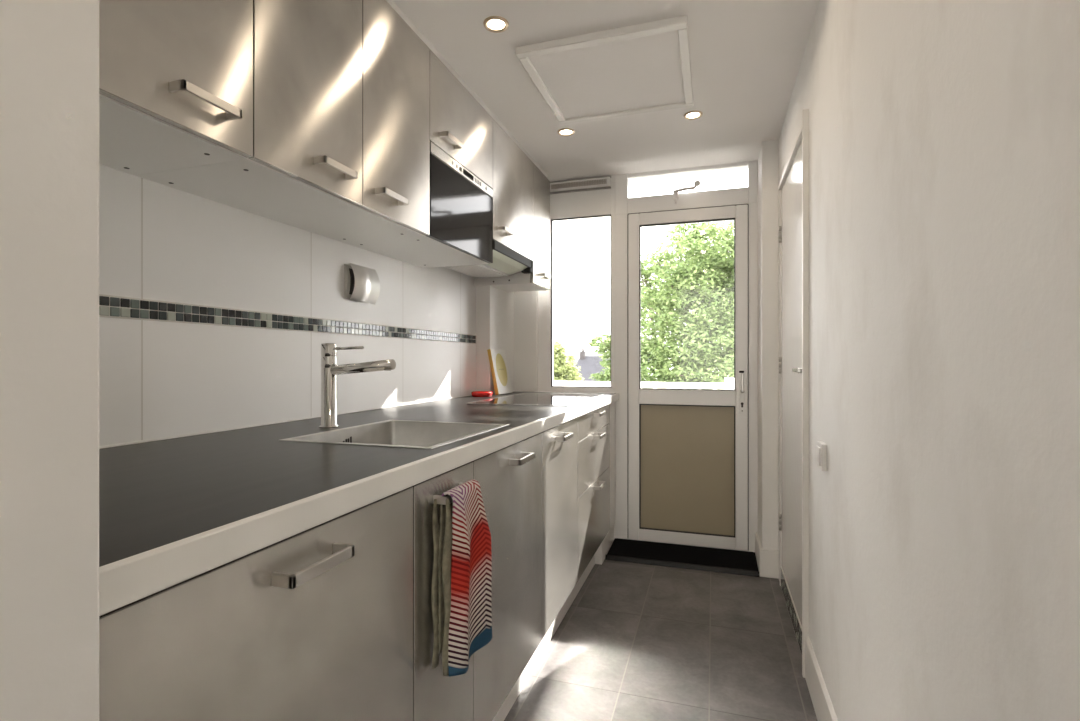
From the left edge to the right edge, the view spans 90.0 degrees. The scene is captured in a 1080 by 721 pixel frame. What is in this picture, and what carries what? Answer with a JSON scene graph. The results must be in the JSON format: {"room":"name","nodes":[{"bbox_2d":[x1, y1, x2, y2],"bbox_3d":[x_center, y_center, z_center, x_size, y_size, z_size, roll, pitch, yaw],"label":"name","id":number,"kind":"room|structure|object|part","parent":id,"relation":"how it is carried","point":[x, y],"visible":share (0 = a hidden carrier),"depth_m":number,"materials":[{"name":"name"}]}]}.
{"room":"kitchen","nodes":[
{"label":"kitchen","id":0,"kind":"room"},
{"bbox_2d":[0,0,98,720],"bbox_3d":[-1.318,-0.013,-0.754,0.950,2.366,2.960,0,0,18],"label":"wall","id":1,"kind":"structure","parent":0,"point":[49,49],"depth_m":0.47,"materials":[{"name":"white paint"}]},
{"bbox_2d":[99,487,412,720],"bbox_3d":[-0.612,0.635,0.909,0.610,0.765,0.617,0,0,18],"label":"base cabinet","id":2,"kind":"object","parent":1,"relation":"attached to","point":[315,623],"visible":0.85,"depth_m":0.78,"materials":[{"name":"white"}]},
{"bbox_3d":[-0.340,0.308,0.819,0.037,0.018,0.136,0,0,18],"label":"handle","id":3,"kind":"part","parent":2,"relation":"part of","materials":[{"name":"silver metal"}]},
{"bbox_2d":[411,461,472,720],"bbox_3d":[-0.472,0.639,1.345,0.610,0.757,0.294,0,0,18],"label":"base cabinet","id":4,"kind":"object","parent":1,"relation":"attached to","point":[436,696],"visible":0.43,"depth_m":1.18,"materials":[{"name":"white"}]},
{"bbox_3d":[-0.199,0.308,1.258,0.037,0.018,0.136,0,0,18],"label":"handle","id":5,"kind":"part","parent":4,"relation":"part of","materials":[{"name":"silver metal"}]},
{"bbox_2d":[431,479,491,676],"bbox_3d":[-0.175,0.488,1.247,0.070,0.398,0.178,0,0,22],"label":"towel","id":6,"kind":"object","parent":4,"relation":"hanging from","point":[462,564],"visible":1,"depth_m":1.19,"materials":[{"name":"multicoloured fabric"}]},
{"bbox_2d":[386,0,547,178],"bbox_3d":[-0.488,-1.179,2.102,0.188,0.035,2.965,0,0,18],"label":"trim","id":7,"kind":"structure","parent":1,"relation":"attached to","point":[394,6],"depth_m":2.23,"materials":[{"name":"white paint"}]},
{"bbox_2d":[472,433,541,720],"bbox_3d":[-0.338,0.639,1.765,0.610,0.757,0.583,0,0,18],"label":"base cabinet","id":8,"kind":"object","parent":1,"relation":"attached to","point":[509,478],"visible":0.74,"depth_m":1.66,"materials":[{"name":"white"}]},
{"bbox_2d":[99,391,618,615],"bbox_3d":[-0.348,0.226,2.111,0.808,0.050,3.084,0,0,18],"label":"countertop","id":9,"kind":"structure","parent":8,"relation":"on","point":[173,510],"depth_m":0.94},
{"bbox_2d":[319,343,395,427],"bbox_3d":[-0.563,0.076,1.662,0.265,0.262,0.058,0,0,18],"label":"tap","id":10,"kind":"object","parent":9,"relation":"on","point":[330,369],"visible":1,"depth_m":1.67,"materials":[{"name":"silver metal"}]},
{"bbox_3d":[-0.602,-0.040,1.673,0.127,0.012,0.009,0,0,19],"label":"lever","id":11,"kind":"part","parent":10,"relation":"part of","materials":[{"name":"silver metal"}]},
{"bbox_3d":[-0.551,0.021,1.655,0.238,0.052,0.031,0,0,19],"label":"spout","id":12,"kind":"part","parent":10,"relation":"part of","materials":[{"name":"silver metal"}]},
{"bbox_2d":[279,420,508,448],"bbox_3d":[-0.390,0.296,1.578,0.447,0.182,0.509,0,0,18],"label":"sink","id":13,"kind":"object","parent":9,"relation":"in","point":[388,433],"visible":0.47,"depth_m":1.79,"materials":[{"name":"metal"}]},
{"bbox_2d":[471,391,492,396],"bbox_3d":[-0.339,0.193,3.154,0.124,0.028,0.124,0,0,18],"label":"dish","id":14,"kind":"object","parent":9,"relation":"on","point":[474,393],"visible":0.98,"depth_m":3.11,"materials":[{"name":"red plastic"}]},
{"bbox_2d":[487,349,511,394],"bbox_3d":[-0.249,0.067,3.378,0.076,0.278,0.238,0,0,18],"label":"book","id":15,"kind":"object","parent":9,"relation":"on","point":[498,365],"visible":1,"depth_m":3.34,"materials":[{"name":"white paper"}]},
{"bbox_2d":[467,393,603,405],"bbox_3d":[0.018,0.205,2.956,0.506,0.004,0.876,0,0,18],"label":"induction hob","id":16,"kind":"object","parent":9,"relation":"in","point":[536,399],"visible":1,"depth_m":2.85,"materials":[{"name":"black glass"}]},
{"bbox_3d":[-0.056,0.308,1.705,0.037,0.018,0.136,0,0,18],"label":"handle","id":17,"kind":"part","parent":8,"relation":"part of","materials":[{"name":"silver metal"}]},
{"bbox_2d":[493,554,594,720],"bbox_3d":[-0.103,1.094,1.834,0.020,0.152,2.690,0,0,18],"label":"trim","id":18,"kind":"structure","parent":1,"relation":"attached to","point":[511,698],"depth_m":2.12,"materials":[{"name":"white paint"}]},
{"bbox_2d":[577,404,609,579],"bbox_3d":[0.044,0.635,2.955,0.610,0.765,0.815,0,0,18],"label":"drawer unit","id":19,"kind":"object","parent":18,"relation":"on","point":[594,426],"visible":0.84,"depth_m":2.81,"materials":[{"name":"white"}]},
{"bbox_3d":[0.289,0.317,2.876,0.020,0.112,0.811,0,0,18],"label":"drawer","id":20,"kind":"part","parent":19,"relation":"part of","materials":[{"name":"metal"}]},
{"bbox_3d":[0.289,0.826,2.876,0.020,0.379,0.811,0,0,18],"label":"drawer","id":21,"kind":"part","parent":19,"relation":"part of","materials":[{"name":"metal"}]},
{"bbox_3d":[0.289,0.504,2.876,0.020,0.257,0.811,0,0,18],"label":"drawer","id":22,"kind":"part","parent":19,"relation":"part of","materials":[{"name":"metal"}]},
{"bbox_3d":[0.318,0.662,2.872,0.037,0.018,0.136,0,0,18],"label":"handle","id":23,"kind":"part","parent":19,"relation":"part of","materials":[{"name":"silver metal"}]},
{"bbox_3d":[0.318,0.398,2.872,0.037,0.018,0.136,0,0,18],"label":"handle","id":24,"kind":"part","parent":19,"relation":"part of","materials":[{"name":"silver metal"}]},
{"bbox_3d":[0.318,0.281,2.872,0.037,0.018,0.136,0,0,18],"label":"handle","id":25,"kind":"part","parent":19,"relation":"part of","materials":[{"name":"silver metal"}]},
{"bbox_2d":[541,418,577,638],"bbox_3d":[-0.165,0.635,2.305,0.610,0.765,0.548,0,0,18],"label":"base cabinet","id":26,"kind":"object","parent":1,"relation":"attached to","point":[560,442],"visible":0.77,"depth_m":2.19,"materials":[{"name":"white"}]},
{"bbox_3d":[0.101,0.308,2.194,0.037,0.018,0.136,0,0,18],"label":"handle","id":27,"kind":"part","parent":26,"relation":"part of","materials":[{"name":"silver metal"}]},
{"bbox_2d":[99,164,475,445],"bbox_3d":[-0.773,-0.013,2.306,0.120,2.366,3.200,0,0,18],"label":"wall","id":28,"kind":"structure","parent":0,"point":[160,242],"depth_m":1.65,"materials":[{"name":"white tile"}]},
{"bbox_2d":[99,0,252,174],"bbox_3d":[-0.908,-0.812,1.002,0.415,0.698,0.599,0,0,18],"label":"upper cabinet","id":29,"kind":"object","parent":28,"relation":"attached to","point":[176,76],"visible":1,"depth_m":1.10,"materials":[{"name":"white"}]},
{"bbox_3d":[-0.678,-0.530,1.101,0.037,0.018,0.136,0,0,18],"label":"handle","id":30,"kind":"part","parent":29,"relation":"part of","materials":[{"name":"silver metal"}]},
{"bbox_2d":[135,0,361,216],"bbox_3d":[-0.755,-0.812,1.480,0.415,0.698,0.403,0,0,18],"label":"upper cabinet","id":31,"kind":"object","parent":28,"relation":"attached to","point":[307,157],"visible":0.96,"depth_m":1.42,"materials":[{"name":"white"}]},
{"bbox_3d":[-0.602,-0.812,1.431,0.020,0.693,0.400,0,0,18],"label":"door","id":32,"kind":"part","parent":31,"relation":"part of","materials":[{"name":"metal"}]},
{"bbox_3d":[-0.557,-0.528,1.478,0.037,0.018,0.136,0,0,18],"label":"handle","id":33,"kind":"part","parent":31,"relation":"part of","materials":[{"name":"silver metal"}]},
{"bbox_2d":[99,294,475,343],"bbox_3d":[-0.794,-0.131,2.037,0.006,0.054,2.655,0,0,18],"label":"trim","id":34,"kind":"structure","parent":28,"relation":"attached to","point":[110,306],"depth_m":1.67,"materials":[{"name":"grey tile"}]},
{"bbox_2d":[264,0,429,242],"bbox_3d":[-0.632,-0.812,1.864,0.415,0.698,0.402,0,0,18],"label":"upper cabinet","id":35,"kind":"object","parent":28,"relation":"attached to","point":[395,60],"visible":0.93,"depth_m":1.79,"materials":[{"name":"white"}]},
{"bbox_3d":[-0.475,-0.528,1.735,0.037,0.018,0.136,0,0,18],"label":"handle","id":36,"kind":"part","parent":35,"relation":"part of","materials":[{"name":"silver metal"}]},
{"bbox_3d":[-0.479,-0.812,1.815,0.020,0.693,0.399,0,0,18],"label":"door","id":37,"kind":"part","parent":35,"relation":"part of","materials":[{"name":"metal"}]},
{"bbox_2d":[344,263,379,303],"bbox_3d":[-0.723,-0.314,2.202,0.040,0.148,0.183,0,0,18],"label":"dispenser","id":38,"kind":"object","parent":28,"relation":"attached to","point":[361,283],"visible":1,"depth_m":2.17,"materials":[{"name":"grey metal"}]},
{"bbox_2d":[430,50,492,188],"bbox_3d":[-0.479,-0.991,2.343,0.415,0.341,0.601,0,0,18],"label":"upper cabinet","id":39,"kind":"object","parent":28,"relation":"attached to","point":[460,126],"visible":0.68,"depth_m":2.23,"materials":[{"name":"white"}]},
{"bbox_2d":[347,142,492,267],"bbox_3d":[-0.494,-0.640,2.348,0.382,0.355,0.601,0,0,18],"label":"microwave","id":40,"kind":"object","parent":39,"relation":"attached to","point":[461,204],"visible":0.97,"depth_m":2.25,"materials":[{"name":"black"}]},
{"bbox_3d":[-0.326,-0.619,2.294,0.022,0.305,0.594,0,0,18],"label":"glass door","id":41,"kind":"part","parent":40,"relation":"part of","materials":[{"name":"black glass"}]},
{"bbox_2d":[447,240,532,277],"bbox_3d":[-0.297,-0.534,2.910,0.358,0.094,0.582,0,0,18],"label":"hood","id":42,"kind":"object","parent":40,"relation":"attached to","point":[506,261],"visible":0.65,"depth_m":2.90,"materials":[{"name":"grey metal"}]},
{"bbox_2d":[483,264,522,274],"bbox_3d":[-0.322,-0.539,2.903,0.315,0.083,0.548,0,0,18],"label":"hood","id":43,"kind":"object","parent":42,"relation":"attached to","point":[488,269],"depth_m":2.96,"materials":[{"name":"grey"}]},
{"bbox_3d":[-0.348,-0.870,2.131,0.037,0.018,0.136,0,0,18],"label":"handle","id":44,"kind":"part","parent":39,"relation":"part of","materials":[{"name":"silver metal"}]},
{"bbox_2d":[474,163,550,291],"bbox_3d":[-0.150,-0.808,3.369,0.415,0.705,0.343,0,0,18],"label":"upper cabinet","id":45,"kind":"object","parent":28,"relation":"attached to","point":[539,280],"visible":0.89,"depth_m":3.27,"materials":[{"name":"white"}]},
{"bbox_3d":[0.003,-0.808,3.321,0.020,0.701,0.339,0,0,18],"label":"door","id":46,"kind":"part","parent":45,"relation":"part of","materials":[{"name":"metal"}]},
{"bbox_3d":[0.033,-0.522,3.318,0.037,0.018,0.136,0,0,18],"label":"handle","id":47,"kind":"part","parent":45,"relation":"part of","materials":[{"name":"silver metal"}]},
{"bbox_2d":[493,119,532,260],"bbox_3d":[-0.294,-0.872,2.918,0.415,0.579,0.605,0,0,18],"label":"upper cabinet","id":48,"kind":"object","parent":28,"relation":"attached to","point":[512,168],"visible":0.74,"depth_m":2.81,"materials":[{"name":"white"}]},
{"bbox_3d":[-0.168,-0.648,2.692,0.037,0.018,0.136,0,0,18],"label":"handle","id":49,"kind":"part","parent":48,"relation":"part of","materials":[{"name":"silver metal"}]},
{"bbox_2d":[476,286,513,394],"bbox_3d":[-0.281,-0.013,3.495,0.093,2.366,0.435,0,0,18],"label":"wall column","id":50,"kind":"structure","parent":0,"point":[494,306],"depth_m":3.30,"materials":[{"name":"white paint"}]},
{"bbox_2d":[393,0,818,181],"bbox_3d":[-0.282,-1.256,0.594,2.100,0.120,6.160,0,0,18],"label":"ceiling","id":51,"kind":"structure","parent":0,"point":[746,56],"depth_m":2.24,"materials":[{"name":"white paint"}]},
{"bbox_2d":[483,16,508,32],"bbox_3d":[-0.156,-1.192,1.916,0.090,0.007,0.090,0,0,18],"label":"recessed light","id":52,"kind":"object","parent":51,"relation":"in","point":[495,24],"visible":1,"depth_m":1.91,"materials":[{"name":"white metal"}]},
{"bbox_2d":[558,128,574,135],"bbox_3d":[0.136,-1.192,2.818,0.090,0.007,0.090,0,0,18],"label":"recessed light","id":53,"kind":"object","parent":51,"relation":"in","point":[564,131],"visible":1,"depth_m":2.81,"materials":[{"name":"white glass"}]},
{"bbox_2d":[515,15,693,123],"bbox_3d":[0.305,-1.182,2.268,0.633,0.028,0.645,0,0,18],"label":"ceiling hatch","id":54,"kind":"object","parent":51,"relation":"attached to","point":[644,67],"visible":1,"depth_m":2.19,"materials":[{"name":"white paint"}]},
{"bbox_2d":[684,111,702,119],"bbox_3d":[0.744,-1.192,2.623,0.090,0.007,0.090,0,0,18],"label":"recessed light","id":55,"kind":"object","parent":51,"relation":"in","point":[691,115],"visible":1,"depth_m":2.62,"materials":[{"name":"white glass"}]},
{"bbox_2d":[514,160,757,538],"bbox_3d":[0.595,-0.013,3.495,2.000,2.366,0.140,0,0,18],"label":"wall","id":56,"kind":"structure","parent":0,"point":[525,302],"depth_m":3.64,"materials":[{"name":"white paint"}]},
{"bbox_2d":[535,186,614,393],"bbox_3d":[0.233,-0.453,3.572,0.535,1.355,0.115,0,0,18],"label":"window","id":57,"kind":"structure","parent":56,"relation":"in","point":[591,204],"depth_m":3.58,"materials":[{"name":"white plastic"}]},
{"bbox_2d":[550,175,614,193],"bbox_3d":[0.239,-1.155,3.572,0.525,0.082,0.090,0,0,18],"label":"air vent","id":58,"kind":"object","parent":56,"relation":"in","point":[606,182],"visible":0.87,"depth_m":3.52,"materials":[{"name":"white plastic"}]},
{"bbox_2d":[595,526,613,564],"bbox_3d":[0.363,1.107,3.307,0.113,0.125,0.400,0,0,18],"label":"baseboard","id":59,"kind":"structure","parent":56,"relation":"attached to","point":[604,547],"depth_m":3.17,"materials":[{"name":"white paint"}]},
{"bbox_2d":[607,402,614,533],"bbox_3d":[0.438,0.649,3.375,0.025,0.792,0.224,0,0,18],"label":"filler panel","id":60,"kind":"object","parent":56,"relation":"attached to","point":[612,405],"visible":0.43,"depth_m":3.38,"materials":[{"name":"white laminate"}]},
{"bbox_2d":[615,203,756,551],"bbox_3d":[0.907,0.114,3.400,0.853,2.112,0.130,0,0,18],"label":"door frame","id":61,"kind":"structure","parent":56,"relation":"attached to","point":[621,220],"depth_m":3.46,"materials":[{"name":"white plastic"}]},
{"bbox_2d":[615,161,756,214],"bbox_3d":[0.894,-1.069,3.358,0.853,0.254,0.119,0,0,18],"label":"window","id":62,"kind":"structure","parent":56,"relation":"in","point":[624,204],"depth_m":3.35,"materials":[{"name":"white plastic"}]},
{"bbox_3d":[0.900,-1.040,3.316,0.168,0.121,0.034,0,0,29],"label":"opener handle","id":63,"kind":"part","parent":62,"relation":"part of","materials":[{"name":"white metal"}]},
{"bbox_2d":[628,204,748,550],"bbox_3d":[0.904,0.097,3.342,0.722,2.076,0.124,0,0,18],"label":"door","id":64,"kind":"structure","parent":56,"relation":"in","point":[688,449],"depth_m":3.34,"materials":[{"name":"white plastic"}]},
{"bbox_3d":[0.911,0.667,3.361,0.565,0.786,0.022,0,0,18],"label":"panel","id":65,"kind":"part","parent":64,"relation":"part of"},
{"bbox_3d":[1.209,0.218,3.229,0.032,0.187,0.009,0,0,18],"label":"handle plate","id":66,"kind":"part","parent":64,"relation":"part of","materials":[{"name":"silver metal"}]},
{"bbox_3d":[1.201,0.131,3.205,0.022,0.121,0.041,0,0,18],"label":"lever","id":67,"kind":"part","parent":64,"relation":"part of","materials":[{"name":"silver metal"}]},
{"bbox_2d":[504,560,817,720],"bbox_3d":[-0.330,1.220,0.610,2.000,0.100,6.160,0,0,18],"label":"floor","id":68,"kind":"structure","parent":0,"point":[636,642],"depth_m":2.14,"materials":[{"name":"tile"}]},
{"bbox_2d":[605,538,759,576],"bbox_3d":[0.832,1.151,3.193,0.844,0.037,0.299,0,0,18],"label":"door mat","id":69,"kind":"object","parent":68,"relation":"on","point":[737,562],"visible":1,"depth_m":3.15,"materials":[{"name":"black rubber"}]},
{"bbox_2d":[781,567,801,654],"bbox_3d":[1.124,1.118,2.407,0.004,0.101,0.834,0,0,18],"label":"step","id":70,"kind":"structure","parent":68,"relation":"on","point":[794,618],"depth_m":2.39,"materials":[{"name":"grey tile"}]},
{"bbox_2d":[781,566,801,626],"bbox_3d":[1.173,1.118,2.391,0.098,0.104,0.838,0,0,18],"label":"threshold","id":71,"kind":"structure","parent":68,"relation":"on","point":[781,566],"depth_m":2.42,"materials":[{"name":"white paint"}]},
{"bbox_2d":[758,140,777,549],"bbox_3d":[1.294,-0.013,3.074,0.083,2.366,0.315,0,0,18],"label":"wall","id":72,"kind":"structure","parent":0,"point":[768,154],"depth_m":2.93,"materials":[{"name":"white paint"}]},
{"bbox_2d":[755,532,778,578],"bbox_3d":[1.284,1.095,3.061,0.098,0.150,0.307,0,0,18],"label":"baseboard","id":73,"kind":"structure","parent":72,"relation":"attached to","point":[767,559],"depth_m":2.92,"materials":[{"name":"white paint"}]},
{"bbox_2d":[778,0,1079,720],"bbox_3d":[0.524,-0.013,0.336,0.120,2.366,6.160,0,0,18],"label":"wall","id":74,"kind":"structure","parent":0,"point":[944,135],"depth_m":0.84,"materials":[{"name":"paint"}]},
{"bbox_2d":[779,141,801,624],"bbox_3d":[1.131,0.088,2.410,0.075,1.953,0.845,0,0,18],"label":"door","id":75,"kind":"structure","parent":74,"relation":"in","point":[792,188],"depth_m":2.39,"materials":[{"name":"white paint"}]},
{"bbox_3d":[1.012,0.037,2.104,0.035,0.050,0.145,0,0,18],"label":"lever handle","id":76,"kind":"part","parent":75,"relation":"part of","materials":[{"name":"silver metal"}]},
{"bbox_2d":[778,109,808,677],"bbox_3d":[1.162,0.120,2.395,0.120,2.100,0.878,0,0,18],"label":"door frame","id":77,"kind":"structure","parent":74,"relation":"attached to","point":[803,134],"depth_m":1.99,"materials":[{"name":"white paint"}]},
{"bbox_2d":[805,636,837,720],"bbox_3d":[0.268,1.092,-0.244,0.012,0.156,4.698,0,0,18],"label":"baseboard","id":78,"kind":"structure","parent":74,"relation":"attached to","point":[822,704],"depth_m":1.77,"materials":[{"name":"white paint"}]},
{"bbox_2d":[816,441,826,470],"bbox_3d":[0.890,0.300,1.711,0.020,0.084,0.078,0,0,18],"label":"wall switch","id":79,"kind":"object","parent":74,"relation":"attached to","point":[821,448],"visible":1,"depth_m":1.68,"materials":[{"name":"white paint"}]},
{"bbox_3d":[1.271,1.325,3.966,8.000,0.190,1.170,0,0,18],"label":"floor","id":80,"kind":"structure","parent":0,"visible":0},
{"bbox_2d":[554,378,733,389],"bbox_3d":[1.409,0.682,4.400,8.000,1.095,0.080,0,0,18],"label":"balcony railing","id":81,"kind":"object","parent":80,"relation":"on","point":[729,382],"visible":0.09,"depth_m":4.48,"materials":[{"name":"white paint"}]},
{"bbox_3d":[1.409,0.202,4.400,8.000,0.047,0.060,0,0,18],"label":"rail","id":82,"kind":"part","parent":81,"relation":"part of","materials":[{"name":"white metal"}]},
{"bbox_3d":[1.533,0.682,4.360,0.080,1.095,0.080,0,0,18],"label":"post","id":83,"kind":"part","parent":81,"relation":"part of","materials":[{"name":"white paint"}]},
{"label":"outside","id":84,"kind":"structure","parent":0,"visible":0},
{"bbox_3d":[22.150,7.320,69.139,120.000,0.300,134.800,0,0,18],"label":"ground","id":85,"kind":"structure","parent":84,"visible":0},
{"bbox_2d":[554,341,583,380],"bbox_3d":[0.483,3.261,17.819,1.766,7.836,2.328,0,0,-43],"label":"tree","id":86,"kind":"object","parent":85,"relation":"on","point":[564,370],"visible":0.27,"depth_m":17.39,"materials":[{"name":"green plant"}]},
{"bbox_2d":[557,352,602,366],"bbox_3d":[6.374,3.065,60.962,9.744,8.211,8.000,0,0,18],"label":"house","id":87,"kind":"structure","parent":85,"relation":"on","point":[577,354],"depth_m":60.56,"materials":[{"name":"grey"}]},
{"bbox_2d":[574,348,609,380],"bbox_3d":[3.485,3.173,33.536,5.146,7.994,6.800,0,0,18],"label":"house","id":88,"kind":"structure","parent":85,"relation":"on","point":[589,365],"depth_m":33.10,"materials":[{"name":"stone"}]},
{"bbox_2d":[587,220,733,388],"bbox_3d":[3.148,2.097,10.575,4.604,10.164,3.594,0,0,37],"label":"leafy tree","id":89,"kind":"object","parent":85,"relation":"on","point":[701,281],"visible":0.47,"depth_m":9.86,"materials":[{"name":"green plant"}]}
]}

